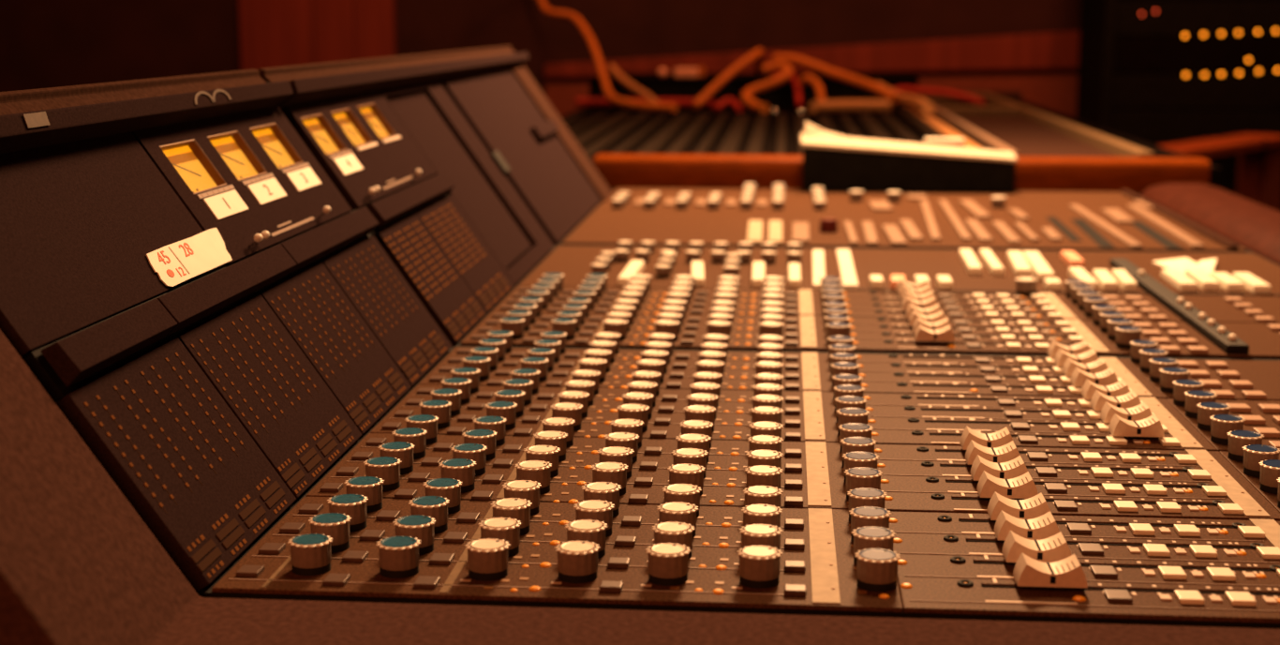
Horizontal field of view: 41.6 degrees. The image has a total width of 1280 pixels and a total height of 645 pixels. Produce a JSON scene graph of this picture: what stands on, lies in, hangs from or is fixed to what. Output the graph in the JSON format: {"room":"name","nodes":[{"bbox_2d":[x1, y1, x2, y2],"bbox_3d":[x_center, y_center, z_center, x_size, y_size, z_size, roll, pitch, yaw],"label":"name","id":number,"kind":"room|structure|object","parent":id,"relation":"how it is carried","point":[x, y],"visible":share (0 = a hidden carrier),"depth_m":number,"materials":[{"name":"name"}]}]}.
{"room":"control room","nodes":[
{"label":"control room","id":0,"kind":"room"},
{"bbox_2d":[0,0,1116,95],"bbox_3d":[0.257,-1.289,5.484,5.880,2.725,0.140,1,10,5],"label":"wall","id":1,"kind":"structure","parent":0,"point":[44,43],"depth_m":5.53,"materials":[{"name":"red wood"}]},
{"bbox_2d":[238,0,316,70],"bbox_3d":[-1.194,-1.036,5.566,0.252,2.200,0.035,1,10,5],"label":"wall panel","id":2,"kind":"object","parent":1,"relation":"attached to","point":[274,33],"depth_m":5.56,"materials":[{"name":"red wood"}]},
{"bbox_2d":[313,0,356,62],"bbox_3d":[-1.001,-1.033,5.546,0.130,2.200,0.042,1,10,5],"label":"trim","id":3,"kind":"structure","parent":1,"relation":"attached to","point":[334,20],"depth_m":5.54,"materials":[{"name":"red wood"}]},
{"bbox_2d":[355,0,396,59],"bbox_3d":[-0.870,-1.032,5.539,0.126,2.200,0.035,1,10,5],"label":"trim","id":4,"kind":"structure","parent":1,"relation":"attached to","point":[375,20],"depth_m":5.53,"materials":[{"name":"red wood"}]},
{"bbox_2d":[545,73,1077,118],"bbox_3d":[0.592,-0.367,5.530,1.806,0.894,0.035,1,10,5],"label":"trim","id":5,"kind":"structure","parent":1,"relation":"attached to","point":[1057,93],"depth_m":5.39,"materials":[{"name":"red wood"}]},
{"bbox_2d":[544,30,1079,77],"bbox_3d":[0.590,-0.865,5.431,1.806,0.155,0.056,1,10,5],"label":"trim","id":6,"kind":"structure","parent":1,"relation":"attached to","point":[1058,50],"depth_m":5.38,"materials":[{"name":"red wood"}]},
{"bbox_3d":[-0.058,0.752,2.112,5.880,0.105,7.525,1,10,5],"label":"floor","id":7,"kind":"structure","parent":0,"visible":0},
{"bbox_2d":[0,45,1279,644],"bbox_3d":[0.216,0.266,1.626,1.242,1.024,2.170,1,10,5],"label":"mixing console","id":8,"kind":"object","parent":7,"relation":"on","point":[442,380],"visible":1,"depth_m":1.01,"materials":[{"name":"black"}]},
{"bbox_2d":[0,80,293,153],"bbox_3d":[-0.328,-0.102,0.923,0.040,0.032,0.827,1,10,5],"label":"hood","id":9,"kind":"object","parent":8,"relation":"attached to","point":[123,116],"depth_m":1.05,"materials":[{"name":"metal"}]},
{"bbox_2d":[145,227,232,286],"bbox_3d":[-0.266,-0.039,1.002,0.014,0.020,0.123,1,10,5],"label":"tape","id":10,"kind":"object","parent":8,"relation":"on","point":[174,263],"visible":1,"depth_m":0.99,"materials":[{"name":"white paper"}]},
{"bbox_2d":[248,233,263,247],"bbox_3d":[-0.249,-0.053,1.094,0.010,0.009,0.006,1,10,5],"label":"toggle switch","id":11,"kind":"object","parent":8,"relation":"attached to","point":[258,238],"depth_m":1.09,"materials":[{"name":"white plastic"}]},
{"bbox_2d":[255,230,269,244],"bbox_3d":[-0.248,-0.056,1.109,0.010,0.009,0.006,1,10,5],"label":"toggle switch","id":12,"kind":"object","parent":8,"relation":"attached to","point":[265,234],"depth_m":1.11,"materials":[{"name":"white plastic"}]},
{"bbox_2d":[317,206,330,217],"bbox_3d":[-0.235,-0.082,1.257,0.010,0.009,0.006,1,10,5],"label":"toggle switch","id":13,"kind":"object","parent":8,"relation":"attached to","point":[326,209],"depth_m":1.26,"materials":[{"name":"white plastic"}]},
{"bbox_2d":[364,187,375,198],"bbox_3d":[-0.223,-0.107,1.394,0.010,0.009,0.006,1,10,5],"label":"toggle switch","id":14,"kind":"object","parent":8,"relation":"attached to","point":[372,190],"depth_m":1.39,"materials":[{"name":"white plastic"}]},
{"bbox_2d":[370,185,380,196],"bbox_3d":[-0.222,-0.110,1.410,0.010,0.009,0.006,1,10,5],"label":"toggle switch","id":15,"kind":"object","parent":8,"relation":"attached to","point":[377,188],"depth_m":1.41,"materials":[{"name":"white plastic"}]},
{"bbox_2d":[277,51,529,108],"bbox_3d":[-0.239,-0.284,1.942,0.040,0.032,1.226,1,10,5],"label":"hood","id":16,"kind":"object","parent":8,"relation":"attached to","point":[422,81],"depth_m":1.76,"materials":[{"name":"metal"}]},
{"bbox_2d":[411,168,421,178],"bbox_3d":[-0.208,-0.138,1.569,0.010,0.009,0.006,1,10,5],"label":"toggle switch","id":17,"kind":"object","parent":8,"relation":"attached to","point":[418,171],"depth_m":1.57,"materials":[{"name":"white plastic"}]},
{"bbox_2d":[608,355,978,391],"bbox_3d":[0.160,0.038,1.264,0.359,0.003,0.125,0,10,3],"label":"strip","id":18,"kind":"object","parent":8,"relation":"on","point":[801,373],"depth_m":1.25,"materials":[{"name":"orange"}]},
{"bbox_2d":[644,292,1041,316],"bbox_3d":[0.186,-0.017,1.571,0.359,0.003,0.125,0,10,3],"label":"strip","id":19,"kind":"object","parent":8,"relation":"on","point":[698,304],"depth_m":1.55,"materials":[{"name":"orange"}]},
{"bbox_2d":[629,318,1061,347],"bbox_3d":[0.174,0.009,1.427,0.358,0.003,0.125,1,10,3],"label":"strip","id":20,"kind":"object","parent":8,"relation":"on","point":[688,333],"depth_m":1.41,"materials":[{"name":"orange"}]},
{"bbox_2d":[584,396,1150,443],"bbox_3d":[0.147,0.064,1.120,0.359,0.003,0.125,0,10,3],"label":"strip","id":21,"kind":"object","parent":8,"relation":"on","point":[804,419],"depth_m":1.11,"materials":[{"name":"orange"}]},
{"bbox_2d":[552,448,1208,510],"bbox_3d":[0.134,0.089,0.976,0.359,0.003,0.125,0,10,3],"label":"strip","id":22,"kind":"object","parent":8,"relation":"on","point":[810,479],"depth_m":0.96,"materials":[{"name":"orange"}]},
{"bbox_2d":[509,518,1279,602],"bbox_3d":[0.122,0.115,0.832,0.358,0.003,0.125,1,10,3],"label":"strip","id":23,"kind":"object","parent":8,"relation":"on","point":[942,559],"depth_m":0.81,"materials":[{"name":"orange"}]},
{"bbox_2d":[801,121,1017,193],"bbox_3d":[0.412,-0.255,2.596,0.327,0.105,0.047,1,10,5],"label":"book","id":24,"kind":"object","parent":8,"relation":"on","point":[831,161],"visible":1,"depth_m":2.58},
{"bbox_2d":[923,137,965,147],"bbox_3d":[0.490,-0.281,2.716,0.063,0.032,0.024,1,10,5],"label":"paper slip","id":25,"kind":"object","parent":24,"relation":"on","point":[946,141],"visible":0.44,"depth_m":2.70,"materials":[{"name":"white paper"}]},
{"bbox_2d":[1152,257,1213,274],"bbox_3d":[0.577,-0.060,1.786,0.039,0.008,0.077,-1,10,-6],"label":"paper slip","id":26,"kind":"object","parent":8,"relation":"on","point":[1182,264],"visible":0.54,"depth_m":1.79,"materials":[{"name":"white paper"}]},
{"bbox_2d":[1198,257,1217,273],"bbox_3d":[0.600,-0.060,1.788,0.018,0.008,0.077,4,11,22],"label":"paper slip","id":27,"kind":"object","parent":8,"relation":"on","point":[1210,264],"visible":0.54,"depth_m":1.80,"materials":[{"name":"white paper"}]},
{"bbox_2d":[560,90,1221,195],"bbox_3d":[0.403,-0.054,3.890,1.225,0.856,2.415,1,10,5],"label":"desk","id":28,"kind":"object","parent":7,"relation":"on","point":[629,147],"visible":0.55,"depth_m":3.12,"materials":[{"name":"brown wood"}]},
{"bbox_2d":[537,0,677,111],"bbox_3d":[-0.213,-0.792,4.757,0.157,0.320,1.572,-3,11,-17],"label":"cable","id":29,"kind":"object","parent":28,"relation":"on","point":[624,102],"visible":1,"depth_m":4.33,"materials":[{"name":"orange rubber"}]},
{"bbox_2d":[608,63,659,103],"bbox_3d":[-0.014,-0.600,4.279,0.035,0.107,0.262,-6,12,-30],"label":"cable","id":30,"kind":"object","parent":28,"relation":"on","point":[618,75],"visible":0.92,"depth_m":4.27,"materials":[{"name":"orange rubber"}]},
{"bbox_2d":[575,97,715,107],"bbox_3d":[0.015,-0.564,4.325,0.368,0.021,0.043,3,11,16],"label":"cable","id":31,"kind":"object","parent":28,"relation":"on","point":[579,101],"visible":0.57,"depth_m":4.32,"materials":[{"name":"red rubber"}]},
{"bbox_2d":[691,47,764,108],"bbox_3d":[0.252,-0.626,4.307,0.082,0.146,0.391,5,11,27],"label":"cable","id":32,"kind":"object","parent":28,"relation":"on","point":[758,53],"visible":1,"depth_m":4.26,"materials":[{"name":"orange rubber"}]},
{"bbox_2d":[714,97,743,112],"bbox_3d":[0.228,-0.526,4.081,0.059,0.033,0.100,-8,13,-39],"label":"cable","id":33,"kind":"object","parent":28,"relation":"on","point":[727,100],"visible":1,"depth_m":4.09,"materials":[{"name":"red rubber"}]},
{"bbox_2d":[587,72,919,108],"bbox_3d":[0.311,-0.640,4.641,0.872,0.080,0.410,1,10,5],"label":"equipment case","id":34,"kind":"object","parent":28,"relation":"on","point":[669,86],"visible":0.65,"depth_m":4.45,"materials":[{"name":"metal"}]},
{"bbox_2d":[657,68,667,76],"bbox_3d":[0.060,-0.662,4.468,0.024,0.023,0.024,1,10,5],"label":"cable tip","id":35,"kind":"object","parent":34,"relation":"on","point":[662,72],"visible":1,"depth_m":4.46,"materials":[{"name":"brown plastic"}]},
{"bbox_2d":[674,66,705,77],"bbox_3d":[0.132,-0.662,4.462,0.080,0.028,0.028,1,10,5],"label":"plug","id":36,"kind":"object","parent":34,"relation":"on","point":[679,72],"visible":1,"depth_m":4.45,"materials":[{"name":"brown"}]},
{"bbox_2d":[741,60,793,113],"bbox_3d":[0.301,-0.584,4.170,0.108,0.117,0.333,3,11,16],"label":"cable","id":37,"kind":"object","parent":28,"relation":"on","point":[748,100],"visible":1,"depth_m":4.23,"materials":[{"name":"orange rubber"}]},
{"bbox_2d":[771,108,777,115],"bbox_3d":[0.314,-0.492,3.944,0.015,0.014,0.015,1,10,5],"label":"plug tip","id":38,"kind":"object","parent":28,"relation":"on","point":[774,111],"visible":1,"depth_m":3.94,"materials":[{"name":"silver metal"}]},
{"bbox_2d":[771,71,802,108],"bbox_3d":[0.388,-0.594,4.295,0.049,0.088,0.186,-3,11,-17],"label":"cable","id":39,"kind":"object","parent":28,"relation":"on","point":[797,90],"visible":0.62,"depth_m":4.27,"materials":[{"name":"red rubber"}]},
{"bbox_2d":[798,110,804,117],"bbox_3d":[0.370,-0.479,3.870,0.015,0.014,0.015,1,10,5],"label":"plug tip","id":40,"kind":"object","parent":28,"relation":"on","point":[801,113],"visible":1,"depth_m":3.87,"materials":[{"name":"silver metal"}]},
{"bbox_2d":[798,74,825,100],"bbox_3d":[0.441,-0.579,4.230,0.041,0.082,0.162,-3,11,-15],"label":"cable","id":41,"kind":"object","parent":28,"relation":"on","point":[805,79],"visible":0.82,"depth_m":4.24,"materials":[{"name":"orange rubber"}]},
{"bbox_2d":[773,53,899,104],"bbox_3d":[0.500,-0.619,4.267,0.055,0.115,0.430,-8,13,-38],"label":"cable","id":42,"kind":"object","parent":28,"relation":"on","point":[878,89],"visible":0.94,"depth_m":4.27,"materials":[{"name":"orange rubber"}]},
{"bbox_2d":[808,99,891,112],"bbox_3d":[0.504,-0.520,4.053,0.208,0.029,0.055,-2,10,-11],"label":"cable","id":43,"kind":"object","parent":28,"relation":"on","point":[850,105],"visible":1,"depth_m":4.05,"materials":[{"name":"orange rubber"}]},
{"bbox_2d":[876,80,935,115],"bbox_3d":[0.647,-0.538,4.024,0.077,0.059,0.513,-1,10,-5],"label":"cable","id":44,"kind":"object","parent":28,"relation":"on","point":[923,105],"visible":0.79,"depth_m":4.02,"materials":[{"name":"orange rubber"}]},
{"bbox_2d":[882,86,986,105],"bbox_3d":[0.751,-0.574,4.280,0.264,0.046,0.076,4,11,21],"label":"cable","id":45,"kind":"object","parent":28,"relation":"on","point":[902,89],"visible":0.84,"depth_m":4.28,"materials":[{"name":"red rubber"}]},
{"bbox_2d":[1075,0,1279,193],"bbox_3d":[1.738,-0.569,5.131,0.742,1.432,0.427,1,10,5],"label":"equipment rack","id":46,"kind":"object","parent":7,"relation":"on","point":[1172,71],"visible":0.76,"depth_m":4.91,"materials":[{"name":"metal"}]},
{"bbox_2d":[1156,133,1279,211],"bbox_3d":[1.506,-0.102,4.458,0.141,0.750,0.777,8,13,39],"label":"side table","id":47,"kind":"object","parent":7,"relation":"on","point":[1258,157],"visible":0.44,"depth_m":4.62,"materials":[{"name":"brown wood"}]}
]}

